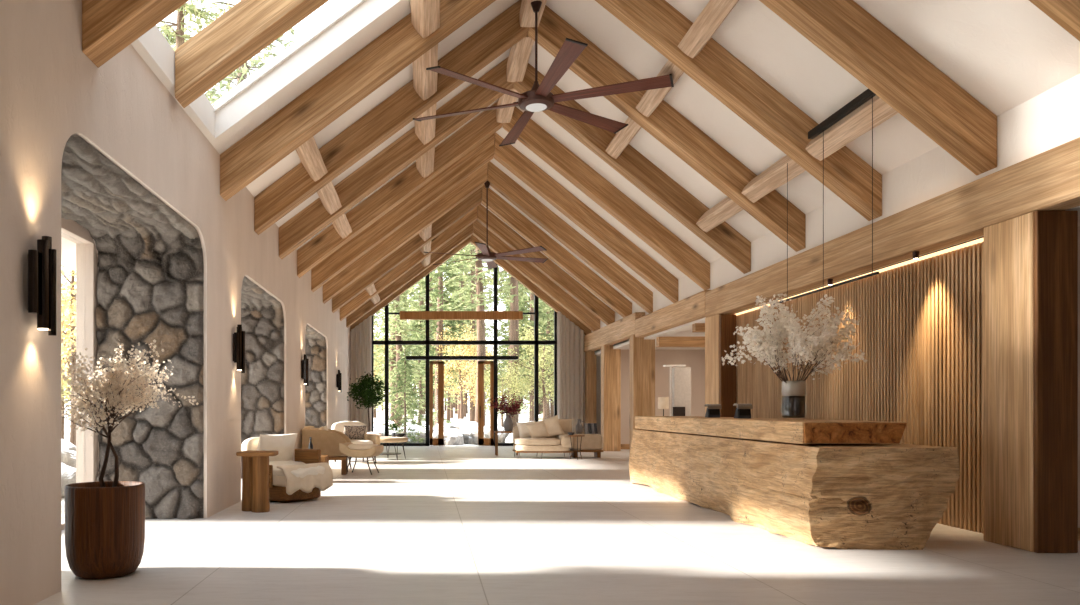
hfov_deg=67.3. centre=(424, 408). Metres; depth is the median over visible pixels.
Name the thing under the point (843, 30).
rafter
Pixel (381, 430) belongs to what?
boulder
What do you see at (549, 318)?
conifer
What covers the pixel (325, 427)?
pillow
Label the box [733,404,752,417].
card terminal
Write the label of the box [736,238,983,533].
panel
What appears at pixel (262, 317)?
stone wall
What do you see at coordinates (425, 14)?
purlin
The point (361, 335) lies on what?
curtain
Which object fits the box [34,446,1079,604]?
floor
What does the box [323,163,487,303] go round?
rafter
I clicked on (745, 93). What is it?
rafter
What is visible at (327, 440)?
armchair
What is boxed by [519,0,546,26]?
purlin
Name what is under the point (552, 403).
broadleaf tree
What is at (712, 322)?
column
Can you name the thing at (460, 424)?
boulder
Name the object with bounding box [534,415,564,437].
pillow
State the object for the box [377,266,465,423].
conifer
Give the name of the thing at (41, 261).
wall sconce
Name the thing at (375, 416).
broadleaf tree
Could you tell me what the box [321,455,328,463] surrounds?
table
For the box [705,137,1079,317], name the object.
beam
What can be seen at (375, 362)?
broadleaf tree
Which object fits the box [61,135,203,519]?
stone wall
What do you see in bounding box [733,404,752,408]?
hood
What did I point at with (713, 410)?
card terminal
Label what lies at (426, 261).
purlin
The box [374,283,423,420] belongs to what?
conifer
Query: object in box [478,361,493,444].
door
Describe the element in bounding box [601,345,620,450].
column
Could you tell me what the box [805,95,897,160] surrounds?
purlin
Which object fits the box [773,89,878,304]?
linear pendant
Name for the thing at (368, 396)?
indoor tree
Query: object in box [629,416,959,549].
reception desk
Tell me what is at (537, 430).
pillow
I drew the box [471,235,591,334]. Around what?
rafter
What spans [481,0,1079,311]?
ceiling
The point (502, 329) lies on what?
conifer
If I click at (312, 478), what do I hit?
throw
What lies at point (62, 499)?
ground
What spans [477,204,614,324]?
rafter
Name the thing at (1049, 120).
wall
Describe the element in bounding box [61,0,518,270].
ceiling
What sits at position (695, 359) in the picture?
wall
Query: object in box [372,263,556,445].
window
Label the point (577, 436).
wire side table
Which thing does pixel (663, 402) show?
lamp
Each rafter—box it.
[82,0,188,67]
[175,0,328,107]
[220,0,495,200]
[254,0,528,234]
[279,57,513,258]
[297,101,502,277]
[311,133,494,291]
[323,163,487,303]
[332,187,481,312]
[340,207,476,320]
[346,223,472,327]
[350,236,470,330]
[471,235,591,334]
[473,220,599,331]
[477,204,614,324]
[481,185,631,317]
[488,161,652,313]
[494,132,677,302]
[502,106,709,289]
[513,63,750,273]
[528,5,804,251]
[595,0,881,220]
[759,0,996,174]
[1029,0,1079,40]
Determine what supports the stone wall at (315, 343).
attached to the wall at (51, 92)
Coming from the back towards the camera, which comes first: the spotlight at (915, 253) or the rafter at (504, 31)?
the rafter at (504, 31)
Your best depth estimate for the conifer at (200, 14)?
21.26 m
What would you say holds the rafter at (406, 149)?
attached to the ceiling at (225, 127)
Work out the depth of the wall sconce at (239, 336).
10.42 m
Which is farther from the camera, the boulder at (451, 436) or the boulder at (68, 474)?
the boulder at (451, 436)
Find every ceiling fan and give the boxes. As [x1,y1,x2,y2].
[413,0,673,145]
[424,180,547,269]
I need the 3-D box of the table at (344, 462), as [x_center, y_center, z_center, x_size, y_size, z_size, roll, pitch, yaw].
[-1.720,1.080,15.300,0.460,0.340,0.340,0,0,0]
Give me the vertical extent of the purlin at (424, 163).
0.356 m
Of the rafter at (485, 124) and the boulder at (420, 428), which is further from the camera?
the boulder at (420, 428)
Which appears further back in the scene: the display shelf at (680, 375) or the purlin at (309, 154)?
the display shelf at (680, 375)
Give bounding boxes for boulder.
[61,439,75,450]
[61,446,75,467]
[61,465,75,497]
[374,419,408,427]
[374,426,389,436]
[389,424,434,442]
[433,428,463,445]
[434,419,477,430]
[461,425,509,445]
[487,420,530,425]
[505,433,512,442]
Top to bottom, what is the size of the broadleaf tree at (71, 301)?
8.078 m
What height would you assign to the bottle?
0.330 m
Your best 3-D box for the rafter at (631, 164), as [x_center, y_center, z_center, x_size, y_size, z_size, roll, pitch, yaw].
[3.553,-4.225,13.810,4.034,3.741,0.300,0,0,0]
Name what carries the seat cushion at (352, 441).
on the armchair at (339, 426)
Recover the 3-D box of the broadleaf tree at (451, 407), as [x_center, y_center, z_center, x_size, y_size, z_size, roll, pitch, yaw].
[1.861,-2.487,58.818,5.446,6.546,5.208,0,0,-4]
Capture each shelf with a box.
[380,452,400,454]
[658,365,690,415]
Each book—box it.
[584,423,588,433]
[588,423,591,433]
[591,423,594,433]
[594,423,597,433]
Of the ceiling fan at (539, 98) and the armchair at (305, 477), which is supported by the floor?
the armchair at (305, 477)
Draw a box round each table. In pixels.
[236,451,278,512]
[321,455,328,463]
[329,456,347,474]
[369,437,407,459]
[494,431,519,455]
[568,435,584,459]
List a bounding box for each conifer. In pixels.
[157,0,233,101]
[160,24,190,47]
[173,0,297,106]
[374,279,455,425]
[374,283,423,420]
[374,312,389,323]
[374,314,390,409]
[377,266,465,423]
[378,289,418,383]
[381,303,407,394]
[382,349,425,442]
[401,276,446,414]
[402,304,450,427]
[406,247,475,427]
[435,242,492,416]
[436,245,528,425]
[443,244,508,421]
[443,253,476,418]
[444,267,489,413]
[462,246,540,433]
[486,272,528,390]
[498,281,553,421]
[498,282,541,403]
[498,297,528,398]
[521,301,553,418]
[522,295,550,413]
[522,303,553,404]
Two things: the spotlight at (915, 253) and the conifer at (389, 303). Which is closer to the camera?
the spotlight at (915, 253)
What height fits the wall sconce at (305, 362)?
0.640 m
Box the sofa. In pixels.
[513,426,572,458]
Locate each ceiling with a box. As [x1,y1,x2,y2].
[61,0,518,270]
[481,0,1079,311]
[597,328,704,350]
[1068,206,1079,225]
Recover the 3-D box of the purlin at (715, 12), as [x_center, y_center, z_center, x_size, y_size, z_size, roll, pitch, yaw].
[3.250,-4.435,8.910,0.358,0.356,1.661,0,0,0]
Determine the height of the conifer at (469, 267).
15.778 m
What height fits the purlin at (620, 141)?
0.355 m
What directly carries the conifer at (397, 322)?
on the ground at (524, 415)
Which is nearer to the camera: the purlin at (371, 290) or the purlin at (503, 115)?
the purlin at (503, 115)
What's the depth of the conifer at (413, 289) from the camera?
70.81 m
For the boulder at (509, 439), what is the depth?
31.24 m
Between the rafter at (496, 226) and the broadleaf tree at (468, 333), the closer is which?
the rafter at (496, 226)
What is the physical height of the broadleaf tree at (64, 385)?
3.020 m
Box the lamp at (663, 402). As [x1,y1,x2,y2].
[658,397,668,415]
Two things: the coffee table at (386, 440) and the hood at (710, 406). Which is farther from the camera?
the coffee table at (386, 440)
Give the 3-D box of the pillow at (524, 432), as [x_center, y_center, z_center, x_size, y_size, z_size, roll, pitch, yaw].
[2.660,0.550,20.719,0.571,0.494,0.268,0,0,-9]
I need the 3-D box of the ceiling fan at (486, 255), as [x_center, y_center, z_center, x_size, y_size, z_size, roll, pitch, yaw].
[1.530,-4.622,19.690,3.135,1.955,3.239,0,0,0]
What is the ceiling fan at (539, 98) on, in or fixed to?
hanging from the purlin at (526, 16)
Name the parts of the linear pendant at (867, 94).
canopy rail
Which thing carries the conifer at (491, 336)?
on the ground at (524, 415)
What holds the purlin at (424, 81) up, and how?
attached to the rafter at (504, 31)
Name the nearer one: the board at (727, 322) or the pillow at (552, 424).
the board at (727, 322)
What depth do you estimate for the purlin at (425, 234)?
20.81 m
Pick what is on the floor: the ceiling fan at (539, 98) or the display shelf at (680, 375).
the display shelf at (680, 375)
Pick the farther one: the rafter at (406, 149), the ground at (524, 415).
the ground at (524, 415)
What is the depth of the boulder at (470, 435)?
32.80 m
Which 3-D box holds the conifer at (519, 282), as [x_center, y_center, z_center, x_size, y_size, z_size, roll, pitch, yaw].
[8.309,-5.731,69.640,4.562,12.462,4.532,0,0,-32]
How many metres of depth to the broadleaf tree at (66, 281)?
32.47 m
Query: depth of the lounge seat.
15.19 m
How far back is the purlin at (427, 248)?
22.78 m
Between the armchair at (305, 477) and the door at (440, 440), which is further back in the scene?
the door at (440, 440)
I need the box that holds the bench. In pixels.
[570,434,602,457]
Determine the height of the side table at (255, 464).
0.736 m
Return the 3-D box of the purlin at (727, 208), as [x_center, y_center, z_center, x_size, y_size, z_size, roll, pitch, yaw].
[4.800,-3.190,12.830,0.351,0.356,1.660,0,0,0]
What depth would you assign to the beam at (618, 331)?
22.63 m
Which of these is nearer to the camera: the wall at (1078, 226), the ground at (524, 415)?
the wall at (1078, 226)
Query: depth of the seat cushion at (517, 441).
20.08 m
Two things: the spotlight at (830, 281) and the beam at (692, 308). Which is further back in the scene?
the beam at (692, 308)
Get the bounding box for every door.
[430,361,443,444]
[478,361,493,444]
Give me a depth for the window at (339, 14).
9.25 m
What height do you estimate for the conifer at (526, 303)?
17.192 m
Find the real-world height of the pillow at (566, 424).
0.446 m
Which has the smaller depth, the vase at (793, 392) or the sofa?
the vase at (793, 392)
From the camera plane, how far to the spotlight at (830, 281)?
10.57 m
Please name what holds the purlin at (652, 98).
attached to the rafter at (745, 93)
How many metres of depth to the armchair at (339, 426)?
18.71 m
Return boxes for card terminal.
[704,404,720,417]
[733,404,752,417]
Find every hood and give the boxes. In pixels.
[704,404,720,408]
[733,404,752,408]
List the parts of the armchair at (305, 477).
backrest, armrest, armrest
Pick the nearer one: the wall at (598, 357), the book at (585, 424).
the book at (585, 424)
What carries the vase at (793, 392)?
on the reception desk at (839, 484)
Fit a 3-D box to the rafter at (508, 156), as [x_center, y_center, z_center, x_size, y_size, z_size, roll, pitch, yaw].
[3.553,-4.225,17.730,4.034,3.741,0.300,0,0,0]
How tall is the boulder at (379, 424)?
1.372 m
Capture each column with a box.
[585,351,596,422]
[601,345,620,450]
[629,335,654,456]
[705,314,720,413]
[984,212,1033,551]
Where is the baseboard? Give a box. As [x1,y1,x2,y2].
[621,444,628,448]
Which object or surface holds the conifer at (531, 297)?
on the ground at (524, 415)
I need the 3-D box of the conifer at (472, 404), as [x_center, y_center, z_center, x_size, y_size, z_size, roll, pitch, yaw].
[2.985,-7.374,53.836,4.697,16.836,4.384,0,0,-29]
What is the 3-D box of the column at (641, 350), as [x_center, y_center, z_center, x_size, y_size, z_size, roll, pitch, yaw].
[5.580,-0.323,20.550,0.560,3.145,0.400,0,0,0]
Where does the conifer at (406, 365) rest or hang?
on the ground at (524, 415)
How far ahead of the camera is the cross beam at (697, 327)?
16.49 m
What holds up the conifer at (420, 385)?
on the ground at (524, 415)
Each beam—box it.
[400,311,522,319]
[584,312,644,351]
[635,290,709,337]
[656,337,704,346]
[692,323,704,331]
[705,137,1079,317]
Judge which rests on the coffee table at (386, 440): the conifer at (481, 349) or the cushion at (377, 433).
the cushion at (377, 433)
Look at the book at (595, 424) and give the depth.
20.50 m
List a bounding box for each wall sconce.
[28,236,55,335]
[233,324,244,372]
[301,354,308,385]
[336,370,341,391]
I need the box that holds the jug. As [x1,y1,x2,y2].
[576,419,583,433]
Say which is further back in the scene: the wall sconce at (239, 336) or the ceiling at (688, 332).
the ceiling at (688, 332)
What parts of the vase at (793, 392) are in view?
vase glass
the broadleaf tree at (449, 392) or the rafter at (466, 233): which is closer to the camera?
the rafter at (466, 233)
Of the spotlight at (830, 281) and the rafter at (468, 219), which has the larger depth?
the rafter at (468, 219)
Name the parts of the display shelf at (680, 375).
post, rail, panel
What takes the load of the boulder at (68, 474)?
on the ground at (62, 499)
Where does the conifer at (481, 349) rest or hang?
on the ground at (524, 415)
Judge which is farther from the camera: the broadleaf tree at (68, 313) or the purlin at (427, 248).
the broadleaf tree at (68, 313)
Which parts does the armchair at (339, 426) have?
backrest, armrest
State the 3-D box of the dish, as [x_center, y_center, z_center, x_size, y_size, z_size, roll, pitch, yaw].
[-0.620,0.655,19.950,0.250,0.090,0.250,0,0,0]
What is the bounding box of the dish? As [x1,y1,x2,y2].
[395,433,404,436]
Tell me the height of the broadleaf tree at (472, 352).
5.874 m
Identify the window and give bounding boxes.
[61,218,97,529]
[214,0,365,111]
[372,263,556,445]
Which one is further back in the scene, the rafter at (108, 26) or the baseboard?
the baseboard
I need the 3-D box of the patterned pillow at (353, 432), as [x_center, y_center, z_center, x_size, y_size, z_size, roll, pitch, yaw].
[-1.639,0.550,18.578,0.588,0.345,0.212,0,0,-28]
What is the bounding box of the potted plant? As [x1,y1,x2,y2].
[388,420,399,436]
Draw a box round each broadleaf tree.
[61,265,75,445]
[61,281,71,409]
[61,303,75,438]
[61,369,71,420]
[374,319,395,380]
[374,334,390,417]
[406,320,476,420]
[416,338,476,417]
[432,321,492,418]
[445,333,468,413]
[468,360,532,427]
[486,345,499,369]
[492,324,553,419]
[502,320,553,417]
[519,339,549,384]
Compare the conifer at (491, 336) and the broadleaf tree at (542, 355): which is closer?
the broadleaf tree at (542, 355)
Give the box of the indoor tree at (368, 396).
[347,370,389,431]
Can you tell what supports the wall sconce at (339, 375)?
attached to the wall at (51, 92)
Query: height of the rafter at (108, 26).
3.491 m
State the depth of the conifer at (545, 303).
64.20 m
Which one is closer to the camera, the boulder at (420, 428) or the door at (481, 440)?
the door at (481, 440)
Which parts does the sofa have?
backrest, rail, armrest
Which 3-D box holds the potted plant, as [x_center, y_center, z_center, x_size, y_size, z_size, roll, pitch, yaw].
[-0.786,0.490,20.108,0.301,0.420,0.296,0,0,-36]
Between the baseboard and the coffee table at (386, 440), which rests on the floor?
the coffee table at (386, 440)
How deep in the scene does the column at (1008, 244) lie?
7.27 m
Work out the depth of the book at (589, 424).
20.50 m
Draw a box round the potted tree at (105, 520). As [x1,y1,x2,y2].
[60,339,198,578]
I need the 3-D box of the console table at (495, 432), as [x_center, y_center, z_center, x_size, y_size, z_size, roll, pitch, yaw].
[2.220,0.926,21.600,0.660,0.658,0.380,0,0,0]
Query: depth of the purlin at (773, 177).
10.84 m
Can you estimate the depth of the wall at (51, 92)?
5.64 m
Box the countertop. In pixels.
[635,416,904,443]
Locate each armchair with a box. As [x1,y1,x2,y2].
[241,433,332,501]
[302,426,351,468]
[331,421,379,462]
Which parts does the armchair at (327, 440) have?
panel, panel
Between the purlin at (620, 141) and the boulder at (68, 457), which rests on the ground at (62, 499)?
the boulder at (68, 457)
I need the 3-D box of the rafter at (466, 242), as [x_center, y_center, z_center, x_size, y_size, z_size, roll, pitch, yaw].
[-0.485,-4.350,26.860,4.030,3.491,0.240,0,0,0]
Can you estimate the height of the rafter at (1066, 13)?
3.741 m
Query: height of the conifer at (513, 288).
17.023 m
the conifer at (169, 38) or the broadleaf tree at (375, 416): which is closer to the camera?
the conifer at (169, 38)
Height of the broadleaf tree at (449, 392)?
7.234 m
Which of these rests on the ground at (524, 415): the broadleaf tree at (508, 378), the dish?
the broadleaf tree at (508, 378)
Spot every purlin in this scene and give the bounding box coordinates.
[296,137,327,181]
[317,181,341,213]
[332,213,351,238]
[365,284,376,295]
[370,294,379,303]
[410,0,439,37]
[412,44,437,99]
[415,103,436,144]
[416,146,434,177]
[419,224,431,240]
[420,241,430,254]
[421,255,430,266]
[496,88,518,122]
[506,33,533,81]
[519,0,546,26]
[605,117,641,158]
[636,60,683,116]
[678,0,738,57]
[696,197,742,231]
[742,155,805,202]
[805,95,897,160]
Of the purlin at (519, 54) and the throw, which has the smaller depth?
the throw
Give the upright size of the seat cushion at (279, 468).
0.240 m
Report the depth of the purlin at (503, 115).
14.97 m
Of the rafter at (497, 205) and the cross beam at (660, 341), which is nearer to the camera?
the cross beam at (660, 341)
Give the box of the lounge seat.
[339,442,383,474]
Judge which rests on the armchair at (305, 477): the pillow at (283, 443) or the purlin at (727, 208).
the pillow at (283, 443)
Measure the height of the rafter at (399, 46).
3.491 m
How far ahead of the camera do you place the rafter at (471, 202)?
21.50 m
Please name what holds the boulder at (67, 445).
on the ground at (62, 499)
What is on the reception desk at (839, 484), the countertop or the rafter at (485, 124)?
the countertop
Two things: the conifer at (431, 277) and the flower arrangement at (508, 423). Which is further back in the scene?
the conifer at (431, 277)
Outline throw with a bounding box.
[277,463,332,494]
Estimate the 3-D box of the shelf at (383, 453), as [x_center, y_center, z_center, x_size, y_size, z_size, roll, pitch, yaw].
[-0.950,1.110,19.900,0.720,0.020,0.720,0,0,0]
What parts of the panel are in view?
light strip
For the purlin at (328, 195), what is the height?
0.362 m
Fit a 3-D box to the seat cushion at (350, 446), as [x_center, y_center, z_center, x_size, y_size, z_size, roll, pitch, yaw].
[-1.191,0.731,15.444,0.579,0.125,0.539,0,0,12]
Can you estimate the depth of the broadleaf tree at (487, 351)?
72.65 m
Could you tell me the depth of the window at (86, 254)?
9.05 m
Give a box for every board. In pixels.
[719,314,735,416]
[1033,210,1077,552]
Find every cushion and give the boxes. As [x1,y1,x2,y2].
[269,460,324,477]
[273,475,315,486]
[348,444,377,449]
[350,440,372,443]
[367,432,381,435]
[513,438,560,444]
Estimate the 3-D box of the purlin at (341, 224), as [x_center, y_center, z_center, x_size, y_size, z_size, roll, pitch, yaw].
[-1.593,-3.495,14.790,0.352,0.358,1.660,0,0,0]
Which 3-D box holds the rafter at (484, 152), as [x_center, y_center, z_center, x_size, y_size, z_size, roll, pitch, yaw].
[-0.485,-4.350,17.730,4.030,3.491,0.300,0,0,0]
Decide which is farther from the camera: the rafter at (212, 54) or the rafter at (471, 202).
the rafter at (471, 202)
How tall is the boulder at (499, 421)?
1.368 m
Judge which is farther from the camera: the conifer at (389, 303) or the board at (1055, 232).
the conifer at (389, 303)
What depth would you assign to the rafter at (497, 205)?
21.50 m
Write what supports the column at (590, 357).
on the floor
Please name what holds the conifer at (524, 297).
on the ground at (524, 415)
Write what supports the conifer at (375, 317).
on the ground at (524, 415)
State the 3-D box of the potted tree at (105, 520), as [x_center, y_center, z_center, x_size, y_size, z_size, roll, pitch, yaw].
[-2.402,0.360,6.038,1.171,1.779,1.028,0,0,-36]
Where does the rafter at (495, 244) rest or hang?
attached to the ceiling at (1005, 54)
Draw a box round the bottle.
[308,437,312,448]
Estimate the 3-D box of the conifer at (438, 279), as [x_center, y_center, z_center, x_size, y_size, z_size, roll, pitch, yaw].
[0.654,-6.111,41.169,4.014,15.010,4.346,0,0,11]
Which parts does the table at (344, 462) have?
leg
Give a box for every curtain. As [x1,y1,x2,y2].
[351,315,371,431]
[558,311,583,433]
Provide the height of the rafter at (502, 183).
3.741 m
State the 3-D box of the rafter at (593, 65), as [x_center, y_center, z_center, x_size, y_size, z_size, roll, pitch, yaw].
[3.553,-4.225,11.850,4.034,3.741,0.300,0,0,0]
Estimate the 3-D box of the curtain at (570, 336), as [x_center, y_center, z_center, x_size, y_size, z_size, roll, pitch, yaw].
[4.851,-1.012,26.537,0.870,4.484,0.118,0,0,0]
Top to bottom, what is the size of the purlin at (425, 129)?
0.360 m
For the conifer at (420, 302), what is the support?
on the ground at (524, 415)
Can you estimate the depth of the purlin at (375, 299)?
24.73 m
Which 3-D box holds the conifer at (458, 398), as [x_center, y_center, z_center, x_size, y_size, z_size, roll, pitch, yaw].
[2.718,-6.856,58.261,4.018,15.430,4.305,0,0,-12]
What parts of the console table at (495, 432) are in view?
leg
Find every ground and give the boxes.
[61,498,64,518]
[64,403,542,445]
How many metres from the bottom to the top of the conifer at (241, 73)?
19.577 m
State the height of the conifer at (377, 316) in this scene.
19.315 m
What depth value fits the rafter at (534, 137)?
15.62 m
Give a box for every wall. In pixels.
[0,0,350,604]
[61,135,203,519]
[241,276,283,478]
[305,325,326,427]
[557,313,600,434]
[592,74,1079,356]
[621,350,704,443]
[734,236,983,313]
[1078,226,1079,527]
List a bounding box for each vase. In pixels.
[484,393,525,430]
[722,293,866,419]
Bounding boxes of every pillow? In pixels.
[257,433,297,460]
[319,426,327,430]
[344,425,366,439]
[517,421,534,437]
[526,421,549,437]
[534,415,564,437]
[559,419,571,433]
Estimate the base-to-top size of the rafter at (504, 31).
3.491 m
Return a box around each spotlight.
[828,279,832,284]
[913,251,918,258]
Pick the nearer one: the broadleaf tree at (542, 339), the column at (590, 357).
the column at (590, 357)

